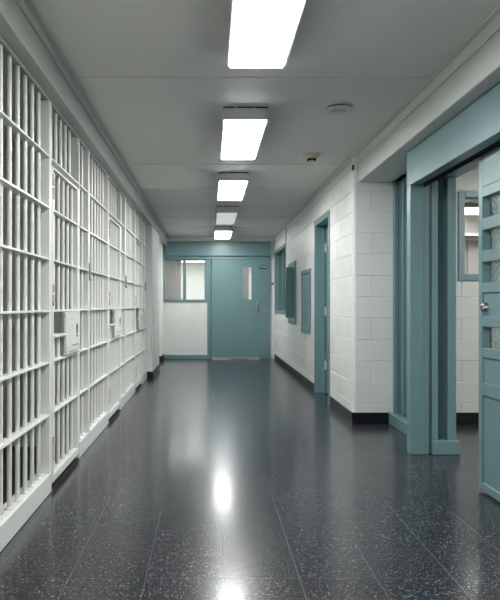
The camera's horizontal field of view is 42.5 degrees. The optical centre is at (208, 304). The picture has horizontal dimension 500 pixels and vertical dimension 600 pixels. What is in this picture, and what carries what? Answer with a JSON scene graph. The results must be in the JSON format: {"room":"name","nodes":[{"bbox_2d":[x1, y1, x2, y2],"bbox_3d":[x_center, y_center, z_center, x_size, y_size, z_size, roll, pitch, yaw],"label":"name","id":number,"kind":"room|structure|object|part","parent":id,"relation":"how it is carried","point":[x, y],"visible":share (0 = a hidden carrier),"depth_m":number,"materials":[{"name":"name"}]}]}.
{"room":"prison interior","nodes":[
{"label":"prison interior","id":0,"kind":"room"},
{"bbox_2d":[3,104,35,144],"bbox_3d":[-2.350,-1.320,5.200,2.300,0.100,16.400,0,0,0],"label":"ceiling","id":1,"kind":"structure","parent":0,"point":[4,106],"depth_m":4.71,"materials":[{"name":"grey paint"}]},
{"bbox_2d":[145,226,162,371],"bbox_3d":[-1.060,-0.048,5.200,0.380,2.355,16.400,0,0,0],"label":"wall","id":2,"kind":"structure","parent":0,"point":[154,250],"depth_m":10.03,"materials":[{"name":"white paint"}]},
{"bbox_2d":[35,166,79,482],"bbox_3d":[-1.000,0.119,4.286,0.126,1.931,0.800,0,0,0],"label":"door","id":3,"kind":"structure","parent":2,"relation":"in","point":[70,321],"depth_m":4.30,"materials":[{"name":"white metal"}]},
{"bbox_2d":[54,333,66,337],"bbox_3d":[-0.998,0.194,4.071,0.120,0.017,0.301,0,0,0],"label":"shelf","id":4,"kind":"object","parent":3,"relation":"attached to","point":[56,335],"depth_m":4.10,"materials":[{"name":"white metal"}]},
{"bbox_3d":[-0.979,-0.839,4.278,0.058,0.014,0.716,0,0,0],"label":"rail","id":5,"kind":"part","parent":3,"relation":"part of","materials":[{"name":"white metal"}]},
{"bbox_3d":[-0.979,-0.581,4.278,0.058,0.012,0.716,0,0,0],"label":"rail","id":6,"kind":"part","parent":3,"relation":"part of","materials":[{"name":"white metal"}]},
{"bbox_3d":[-0.979,-0.273,4.278,0.058,0.012,0.716,0,0,0],"label":"rail","id":7,"kind":"part","parent":3,"relation":"part of","materials":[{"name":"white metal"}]},
{"bbox_3d":[-0.979,0.036,4.278,0.058,0.012,0.716,0,0,0],"label":"rail","id":8,"kind":"part","parent":3,"relation":"part of","materials":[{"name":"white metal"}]},
{"bbox_3d":[-0.979,0.344,4.278,0.058,0.012,0.716,0,0,0],"label":"rail","id":9,"kind":"part","parent":3,"relation":"part of","materials":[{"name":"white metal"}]},
{"bbox_3d":[-0.979,0.658,4.278,0.058,0.012,0.716,0,0,0],"label":"rail","id":10,"kind":"part","parent":3,"relation":"part of","materials":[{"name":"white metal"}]},
{"bbox_3d":[-0.979,1.060,4.278,0.058,0.050,0.716,0,0,0],"label":"rail","id":11,"kind":"part","parent":3,"relation":"part of","materials":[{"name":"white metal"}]},
{"bbox_2d":[52,103,79,184],"bbox_3d":[-0.977,-1.052,4.277,0.062,0.345,0.817,0,0,0],"label":"bars","id":12,"kind":"object","parent":2,"relation":"attached to","point":[70,170],"visible":0.87,"depth_m":4.35,"materials":[{"name":"white metal"}]},
{"bbox_3d":[-0.979,-0.886,4.277,0.058,0.012,0.817,0,0,0],"label":"rail","id":13,"kind":"part","parent":12,"relation":"part of","materials":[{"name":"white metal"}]},
{"bbox_3d":[-0.979,-1.058,4.679,0.058,0.333,0.012,0,0,0],"label":"plate","id":14,"kind":"part","parent":12,"relation":"part of","materials":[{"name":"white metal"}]},
{"bbox_2d":[0,0,166,245],"bbox_3d":[-1.060,-1.323,5.190,0.380,0.195,16.380,0,0,0],"label":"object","id":15,"kind":"structure","parent":2,"relation":"attached to","point":[16,30],"depth_m":3.80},
{"bbox_2d":[108,217,120,417],"bbox_3d":[-1.000,0.119,6.486,0.126,1.931,0.800,0,0,0],"label":"door","id":16,"kind":"structure","parent":2,"relation":"in","point":[114,228],"depth_m":6.62,"materials":[{"name":"white metal"}]},
{"bbox_3d":[-0.979,-0.839,6.478,0.058,0.014,0.716,0,0,0],"label":"rail","id":17,"kind":"part","parent":16,"relation":"part of","materials":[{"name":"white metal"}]},
{"bbox_3d":[-0.979,1.060,6.478,0.058,0.050,0.716,0,0,0],"label":"rail","id":18,"kind":"part","parent":16,"relation":"part of","materials":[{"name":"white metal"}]},
{"bbox_2d":[109,176,120,222],"bbox_3d":[-0.977,-1.052,6.477,0.062,0.345,0.817,0,0,0],"label":"bars","id":19,"kind":"object","parent":2,"relation":"attached to","point":[114,196],"visible":0.78,"depth_m":6.68,"materials":[{"name":"white metal"}]},
{"bbox_3d":[-0.979,-0.886,6.477,0.058,0.012,0.817,0,0,0],"label":"rail","id":20,"kind":"part","parent":19,"relation":"part of","materials":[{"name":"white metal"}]},
{"bbox_3d":[-0.979,-1.058,6.880,0.058,0.333,0.012,0,0,0],"label":"plate","id":21,"kind":"part","parent":19,"relation":"part of","materials":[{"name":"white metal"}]},
{"bbox_2d":[135,211,141,242],"bbox_3d":[-0.977,-1.052,8.677,0.062,0.345,0.817,0,0,0],"label":"bars","id":22,"kind":"object","parent":2,"relation":"attached to","point":[138,222],"visible":0.7,"depth_m":8.88,"materials":[{"name":"white metal"}]},
{"bbox_3d":[-0.979,-1.058,9.079,0.058,0.333,0.012,0,0,0],"label":"plate","id":23,"kind":"part","parent":22,"relation":"part of","materials":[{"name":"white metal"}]},
{"bbox_2d":[135,240,142,388],"bbox_3d":[-1.000,0.119,8.686,0.126,1.931,0.800,0,0,0],"label":"door","id":24,"kind":"structure","parent":2,"relation":"in","point":[138,247],"depth_m":8.78,"materials":[{"name":"white metal"}]},
{"bbox_3d":[-0.979,1.060,8.678,0.058,0.050,0.716,0,0,0],"label":"rail","id":25,"kind":"part","parent":24,"relation":"part of","materials":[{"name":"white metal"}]},
{"bbox_2d":[147,354,163,377],"bbox_3d":[-0.945,1.077,5.185,0.170,0.105,16.370,0,0,0],"label":"baseboard","id":26,"kind":"structure","parent":2,"relation":"attached to","point":[153,373],"depth_m":10.29,"materials":[{"name":"black rubber"}]},
{"bbox_2d":[163,242,273,358],"bbox_3d":[0.085,-0.145,13.473,2.570,2.550,0.154,0,0,0],"label":"wall","id":27,"kind":"structure","parent":0,"point":[184,323],"depth_m":13.40,"materials":[{"name":"white paint"}]},
{"bbox_2d":[15,0,168,239],"bbox_3d":[-0.845,-1.392,5.175,0.050,0.054,16.350,0,0,0],"label":"trim","id":28,"kind":"structure","parent":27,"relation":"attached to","point":[28,7],"depth_m":4.05,"materials":[{"name":"white paint"}]},
{"bbox_2d":[163,259,206,301],"bbox_3d":[-0.525,-0.520,13.435,0.980,0.900,0.130,0,0,0],"label":"window","id":29,"kind":"structure","parent":27,"relation":"in","point":[184,280],"depth_m":13.43,"materials":[{"name":"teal glass"}]},
{"bbox_3d":[-0.738,-0.527,13.434,0.385,0.825,0.008,0,0,0],"label":"pane","id":30,"kind":"part","parent":29,"relation":"part of","materials":[{"name":"clear glass"}]},
{"bbox_3d":[-0.287,-0.527,13.434,0.386,0.825,0.008,0,0,0],"label":"pane","id":31,"kind":"part","parent":29,"relation":"part of","materials":[{"name":"clear glass"}]},
{"bbox_2d":[165,355,209,358],"bbox_3d":[-0.450,1.085,13.382,0.940,0.090,0.034,0,0,0],"label":"baseboard","id":32,"kind":"structure","parent":27,"relation":"attached to","point":[166,356],"depth_m":13.37,"materials":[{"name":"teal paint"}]},
{"bbox_2d":[163,241,269,358],"bbox_3d":[0.128,-0.095,13.420,2.296,2.450,0.260,0,0,0],"label":"doorframe","id":33,"kind":"object","parent":27,"relation":"attached to","point":[208,250],"visible":0.8,"depth_m":13.34,"materials":[{"name":"teal metal"}]},
{"bbox_2d":[211,259,259,358],"bbox_3d":[0.559,0.060,13.354,1.014,2.116,0.092,0,0,0],"label":"door","id":34,"kind":"structure","parent":33,"relation":"attached to","point":[235,283],"depth_m":13.36,"materials":[{"name":"teal metal"}]},
{"bbox_3d":[0.795,-0.454,13.382,0.210,0.704,0.008,0,0,0],"label":"pane","id":35,"kind":"part","parent":34,"relation":"part of","materials":[{"name":"clear glass"}]},
{"bbox_2d":[167,237,273,241],"bbox_3d":[0.215,-1.371,13.385,2.290,0.097,0.030,0,0,0],"label":"trim","id":36,"kind":"structure","parent":27,"relation":"attached to","point":[271,239],"depth_m":13.37,"materials":[{"name":"white paint"}]},
{"bbox_2d":[0,359,499,599],"bbox_3d":[0.600,1.177,7.100,8.400,0.106,20.200,0,0,0],"label":"floor","id":37,"kind":"structure","parent":0,"point":[216,479],"depth_m":3.55,"materials":[{"name":"tile"}]},
{"bbox_2d":[0,35,69,551],"bbox_3d":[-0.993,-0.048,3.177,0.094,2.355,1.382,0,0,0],"label":"bars","id":38,"kind":"object","parent":37,"relation":"in","point":[19,507],"visible":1,"depth_m":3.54,"materials":[{"name":"white metal"}]},
{"bbox_3d":[-0.979,-0.886,3.364,0.058,0.012,0.906,0,0,0],"label":"rail","id":39,"kind":"part","parent":38,"relation":"part of","materials":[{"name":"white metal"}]},
{"bbox_3d":[-0.979,-0.581,3.364,0.058,0.012,0.906,0,0,0],"label":"rail","id":40,"kind":"part","parent":38,"relation":"part of","materials":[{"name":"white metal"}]},
{"bbox_3d":[-0.979,-0.273,3.364,0.058,0.012,0.906,0,0,0],"label":"rail","id":41,"kind":"part","parent":38,"relation":"part of","materials":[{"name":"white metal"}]},
{"bbox_3d":[-0.979,0.036,3.364,0.058,0.012,0.906,0,0,0],"label":"rail","id":42,"kind":"part","parent":38,"relation":"part of","materials":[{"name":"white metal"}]},
{"bbox_3d":[-0.979,0.344,3.364,0.058,0.012,0.906,0,0,0],"label":"rail","id":43,"kind":"part","parent":38,"relation":"part of","materials":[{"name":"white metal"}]},
{"bbox_3d":[-0.979,0.658,3.364,0.058,0.012,0.906,0,0,0],"label":"rail","id":44,"kind":"part","parent":38,"relation":"part of","materials":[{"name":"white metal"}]},
{"bbox_3d":[-0.982,-0.110,3.842,0.063,2.230,0.051,0,0,0],"label":"post","id":45,"kind":"part","parent":38,"relation":"part of","materials":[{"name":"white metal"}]},
{"bbox_2d":[69,139,108,457],"bbox_3d":[-0.985,-0.048,5.377,0.110,2.355,1.382,0,0,0],"label":"bars","id":46,"kind":"object","parent":37,"relation":"in","point":[93,186],"visible":0.84,"depth_m":5.33,"materials":[{"name":"white metal"}]},
{"bbox_3d":[-0.979,-0.886,4.872,0.058,0.012,0.348,0,0,0],"label":"rail","id":47,"kind":"part","parent":46,"relation":"part of","materials":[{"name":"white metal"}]},
{"bbox_3d":[-0.989,-0.110,5.079,0.078,2.230,0.065,0,0,0],"label":"post","id":48,"kind":"part","parent":46,"relation":"part of","materials":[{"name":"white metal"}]},
{"bbox_3d":[-0.979,-0.886,5.564,0.058,0.012,0.906,0,0,0],"label":"rail","id":49,"kind":"part","parent":46,"relation":"part of","materials":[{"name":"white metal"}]},
{"bbox_3d":[-0.979,-0.581,5.564,0.058,0.012,0.906,0,0,0],"label":"rail","id":50,"kind":"part","parent":46,"relation":"part of","materials":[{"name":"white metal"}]},
{"bbox_3d":[-0.979,0.344,5.564,0.058,0.012,0.906,0,0,0],"label":"rail","id":51,"kind":"part","parent":46,"relation":"part of","materials":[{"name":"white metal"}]},
{"bbox_3d":[-0.979,0.658,5.564,0.058,0.012,0.906,0,0,0],"label":"rail","id":52,"kind":"part","parent":46,"relation":"part of","materials":[{"name":"white metal"}]},
{"bbox_3d":[-0.979,-0.273,5.564,0.058,0.012,0.906,0,0,0],"label":"rail","id":53,"kind":"part","parent":46,"relation":"part of","materials":[{"name":"white metal"}]},
{"bbox_3d":[-0.982,-0.110,6.043,0.063,2.230,0.051,0,0,0],"label":"post","id":54,"kind":"part","parent":46,"relation":"part of","materials":[{"name":"white metal"}]},
{"bbox_2d":[117,192,135,409],"bbox_3d":[-0.985,-0.048,7.577,0.110,2.355,1.382,0,0,0],"label":"bars","id":55,"kind":"object","parent":37,"relation":"in","point":[127,224],"visible":0.77,"depth_m":7.67,"materials":[{"name":"white metal"}]},
{"bbox_3d":[-0.989,-0.110,7.279,0.078,2.230,0.065,0,0,0],"label":"post","id":56,"kind":"part","parent":55,"relation":"part of","materials":[{"name":"white metal"}]},
{"bbox_3d":[-0.982,-0.110,8.242,0.063,2.230,0.051,0,0,0],"label":"post","id":57,"kind":"part","parent":55,"relation":"part of","materials":[{"name":"white metal"}]},
{"bbox_2d":[140,222,146,383],"bbox_3d":[-0.988,-0.048,9.473,0.104,2.355,0.773,0,0,0],"label":"bars","id":58,"kind":"object","parent":37,"relation":"in","point":[144,372],"visible":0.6,"depth_m":9.45,"materials":[{"name":"white metal"}]},
{"bbox_3d":[-0.989,-0.110,9.483,0.078,2.230,0.075,0,0,0],"label":"post","id":59,"kind":"part","parent":58,"relation":"part of","materials":[{"name":"white metal"}]},
{"bbox_2d":[33,0,499,236],"bbox_3d":[0.200,-1.468,5.250,2.800,0.104,16.500,0,0,0],"label":"ceiling","id":60,"kind":"structure","parent":0,"point":[156,74],"depth_m":4.12,"materials":[{"name":"white paint"}]},
{"bbox_2d":[214,226,232,238],"bbox_3d":[0.262,-1.367,12.110,0.326,0.104,1.220,0,0,0],"label":"ceiling light","id":61,"kind":"object","parent":60,"relation":"attached to","point":[220,232],"visible":1,"depth_m":11.61,"materials":[{"name":"white plastic"}]},
{"bbox_2d":[215,206,238,223],"bbox_3d":[0.262,-1.367,9.780,0.326,0.104,1.220,0,0,0],"label":"ceiling light","id":62,"kind":"object","parent":60,"relation":"attached to","point":[224,214],"visible":1,"depth_m":9.30,"materials":[{"name":"white plastic"}]},
{"bbox_2d":[217,172,248,199],"bbox_3d":[0.262,-1.367,7.440,0.326,0.104,1.220,0,0,0],"label":"ceiling light","id":63,"kind":"object","parent":60,"relation":"attached to","point":[231,185],"visible":1,"depth_m":7.04,"materials":[{"name":"white plastic"}]},
{"bbox_2d":[220,107,267,158],"bbox_3d":[0.262,-1.367,5.180,0.326,0.104,1.220,0,0,0],"label":"ceiling light","id":64,"kind":"object","parent":60,"relation":"attached to","point":[243,128],"visible":1,"depth_m":4.85,"materials":[{"name":"white plastic"}]},
{"bbox_2d":[227,0,306,67],"bbox_3d":[0.262,-1.367,2.945,0.326,0.104,1.220,0,0,0],"label":"ceiling light","id":65,"kind":"object","parent":60,"relation":"attached to","point":[261,33],"visible":1,"depth_m":3.09,"materials":[{"name":"white plastic"}]},
{"bbox_2d":[303,152,320,161],"bbox_3d":[0.965,-1.385,6.020,0.168,0.070,0.168,0,0,0],"label":"smoke detector","id":66,"kind":"object","parent":60,"relation":"attached to","point":[310,156],"visible":1,"depth_m":5.97,"materials":[{"name":"beige plastic"}]},
{"bbox_2d":[325,104,352,114],"bbox_3d":[0.936,-1.409,4.610,0.198,0.022,0.198,0,0,0],"label":"ceiling vent","id":67,"kind":"object","parent":60,"relation":"in","point":[337,109],"visible":1,"depth_m":4.58,"materials":[{"name":"grey metal"}]},
{"bbox_2d":[274,156,392,412],"bbox_3d":[1.561,-0.145,9.825,0.382,2.550,7.450,0,0,0],"label":"wall","id":68,"kind":"structure","parent":0,"point":[361,213],"depth_m":6.12,"materials":[{"name":"white brick"}]},
{"bbox_2d":[274,242,285,314],"bbox_3d":[1.424,-0.472,12.315,0.132,1.285,1.930,0,0,0],"label":"window","id":69,"kind":"structure","parent":68,"relation":"in","point":[280,253],"depth_m":12.93,"materials":[{"name":"teal metal"}]},
{"bbox_3d":[1.450,-0.472,12.775,0.010,1.145,0.870,0,0,0],"label":"pane","id":70,"kind":"part","parent":69,"relation":"part of","materials":[{"name":"clear glass"}]},
{"bbox_3d":[1.450,-0.472,11.850,0.010,1.145,0.860,0,0,0],"label":"pane","id":71,"kind":"part","parent":69,"relation":"part of","materials":[{"name":"clear glass"}]},
{"bbox_2d":[286,260,295,323],"bbox_3d":[1.294,-0.200,10.515,0.152,1.000,0.930,0,0,0],"label":"upper cabinet","id":72,"kind":"object","parent":68,"relation":"attached to","point":[291,269],"visible":1,"depth_m":10.13,"materials":[{"name":"teal metal"}]},
{"bbox_3d":[1.285,-0.198,10.160,0.130,0.795,0.060,0,0,0],"label":"cabinet door","id":73,"kind":"part","parent":72,"relation":"part of","materials":[{"name":"teal metal"}]},
{"bbox_2d":[301,268,310,333],"bbox_3d":[1.355,-0.050,9.000,0.030,0.890,0.840,0,0,0],"label":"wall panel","id":74,"kind":"object","parent":68,"relation":"attached to","point":[305,279],"visible":1,"depth_m":8.93,"materials":[{"name":"teal metal"}]},
{"bbox_3d":[1.365,-0.050,9.000,0.009,0.758,0.708,0,0,0],"label":"cabinet door","id":75,"kind":"part","parent":74,"relation":"part of","materials":[{"name":"teal metal"}]},
{"bbox_2d":[314,210,329,403],"bbox_3d":[1.444,0.025,7.760,0.172,2.210,1.020,0,0,0],"label":"doorway","id":76,"kind":"structure","parent":68,"relation":"in","point":[320,224],"depth_m":8.22,"materials":[{"name":"teal metal"}]},
{"bbox_2d":[325,225,327,393],"bbox_3d":[1.488,0.055,7.761,0.105,2.130,0.883,0,0,0],"label":"door","id":77,"kind":"structure","parent":76,"relation":"attached to","point":[326,243],"depth_m":8.14,"materials":[{"name":"teal metal"}]},
{"bbox_2d":[274,354,388,423],"bbox_3d":[1.557,1.077,9.741,0.390,0.105,7.299,0,0,0],"label":"baseboard","id":78,"kind":"structure","parent":68,"relation":"attached to","point":[354,418],"depth_m":6.29,"materials":[{"name":"black rubber"}]},
{"bbox_2d":[273,5,499,238],"bbox_3d":[1.375,-1.381,5.200,0.090,0.077,16.400,0,0,0],"label":"trim","id":79,"kind":"structure","parent":68,"relation":"attached to","point":[490,25],"depth_m":4.10,"materials":[{"name":"white paint"}]},
{"bbox_2d":[456,167,478,412],"bbox_3d":[3.078,-0.120,6.175,2.645,2.500,0.150,0,0,0],"label":"wall","id":80,"kind":"structure","parent":0,"point":[467,292],"depth_m":6.10,"materials":[{"name":"white brick"}]},
{"bbox_2d":[456,412,478,423],"bbox_3d":[3.140,1.077,6.101,2.520,0.105,0.019,0,0,0],"label":"baseboard","id":81,"kind":"structure","parent":80,"relation":"attached to","point":[461,418],"depth_m":6.09,"materials":[{"name":"black rubber"}]},
{"bbox_2d":[458,191,478,280],"bbox_3d":[3.092,-0.657,6.152,1.439,0.849,0.135,0,0,0],"label":"window","id":82,"kind":"structure","parent":80,"relation":"in","point":[468,201],"depth_m":6.15,"materials":[{"name":"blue glass"}]},
{"bbox_3d":[3.092,-0.660,6.154,1.315,0.730,0.008,0,0,0],"label":"pane","id":83,"kind":"part","parent":82,"relation":"part of","materials":[{"name":"clear glass"}]},
{"bbox_3d":[1.717,-0.120,1.550,0.353,2.500,9.100,0,0,0],"label":"wall","id":84,"kind":"structure","parent":0,"visible":0},
{"bbox_2d":[389,176,406,434],"bbox_3d":[1.770,-0.019,5.515,0.120,2.299,1.170,0,0,0],"label":"trim","id":85,"kind":"structure","parent":84,"relation":"attached to","point":[396,420],"depth_m":6.04,"materials":[{"name":"teal metal"}]},
{"bbox_2d":[358,30,499,181],"bbox_3d":[1.685,-1.295,1.550,0.530,0.250,9.099,0,0,0],"label":"beam","id":86,"kind":"structure","parent":84,"relation":"attached to","point":[387,161],"depth_m":4.07,"materials":[{"name":"white paint"}]},
{"bbox_2d":[407,82,499,454],"bbox_3d":[1.706,-0.020,1.030,0.373,2.300,7.860,0,0,0],"label":"trim","id":87,"kind":"structure","parent":84,"relation":"attached to","point":[431,209],"depth_m":4.83,"materials":[{"name":"teal metal"}]},
{"bbox_2d":[424,140,499,186],"bbox_3d":[1.669,-1.030,3.810,0.091,0.277,2.220,0,0,0],"label":"track","id":88,"kind":"object","parent":84,"relation":"attached to","point":[495,145],"visible":0.17,"depth_m":4.06,"materials":[{"name":"metal"}]},
{"bbox_2d":[479,146,499,501],"bbox_3d":[1.662,0.068,3.357,0.086,2.095,1.075,0,0,0],"label":"door","id":89,"kind":"structure","parent":88,"relation":"hanging from","point":[489,163],"depth_m":3.77,"materials":[{"name":"teal metal"}]},
{"bbox_3d":[1.638,-0.838,3.330,0.004,0.265,0.980,0,0,0],"label":"plate","id":90,"kind":"part","parent":89,"relation":"part of","materials":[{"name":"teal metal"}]},
{"bbox_3d":[1.673,0.803,3.381,0.045,0.524,0.923,0,0,0],"label":"panel","id":91,"kind":"part","parent":89,"relation":"part of","materials":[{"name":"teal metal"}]},
{"bbox_3d":[1.673,0.389,3.381,0.045,0.149,0.923,0,0,0],"label":"panel","id":92,"kind":"part","parent":89,"relation":"part of","materials":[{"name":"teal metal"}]},
{"bbox_3d":[1.673,-0.001,3.381,0.045,0.142,0.923,0,0,0],"label":"panel","id":93,"kind":"part","parent":89,"relation":"part of","materials":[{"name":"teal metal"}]},
{"bbox_3d":[1.690,0.194,3.381,0.008,0.128,0.923,0,0,0],"label":"pane","id":94,"kind":"part","parent":89,"relation":"part of","materials":[{"name":"clear glass"}]},
{"bbox_3d":[1.690,-0.194,3.381,0.008,0.123,0.923,0,0,0],"label":"pane","id":95,"kind":"part","parent":89,"relation":"part of","materials":[{"name":"clear glass"}]},
{"bbox_3d":[1.690,-0.386,3.381,0.008,0.123,0.923,0,0,0],"label":"pane","id":96,"kind":"part","parent":89,"relation":"part of","materials":[{"name":"clear glass"}]},
{"bbox_3d":[1.690,-0.582,3.381,0.008,0.127,0.923,0,0,0],"label":"pane","id":97,"kind":"part","parent":89,"relation":"part of","materials":[{"name":"clear glass"}]}
]}

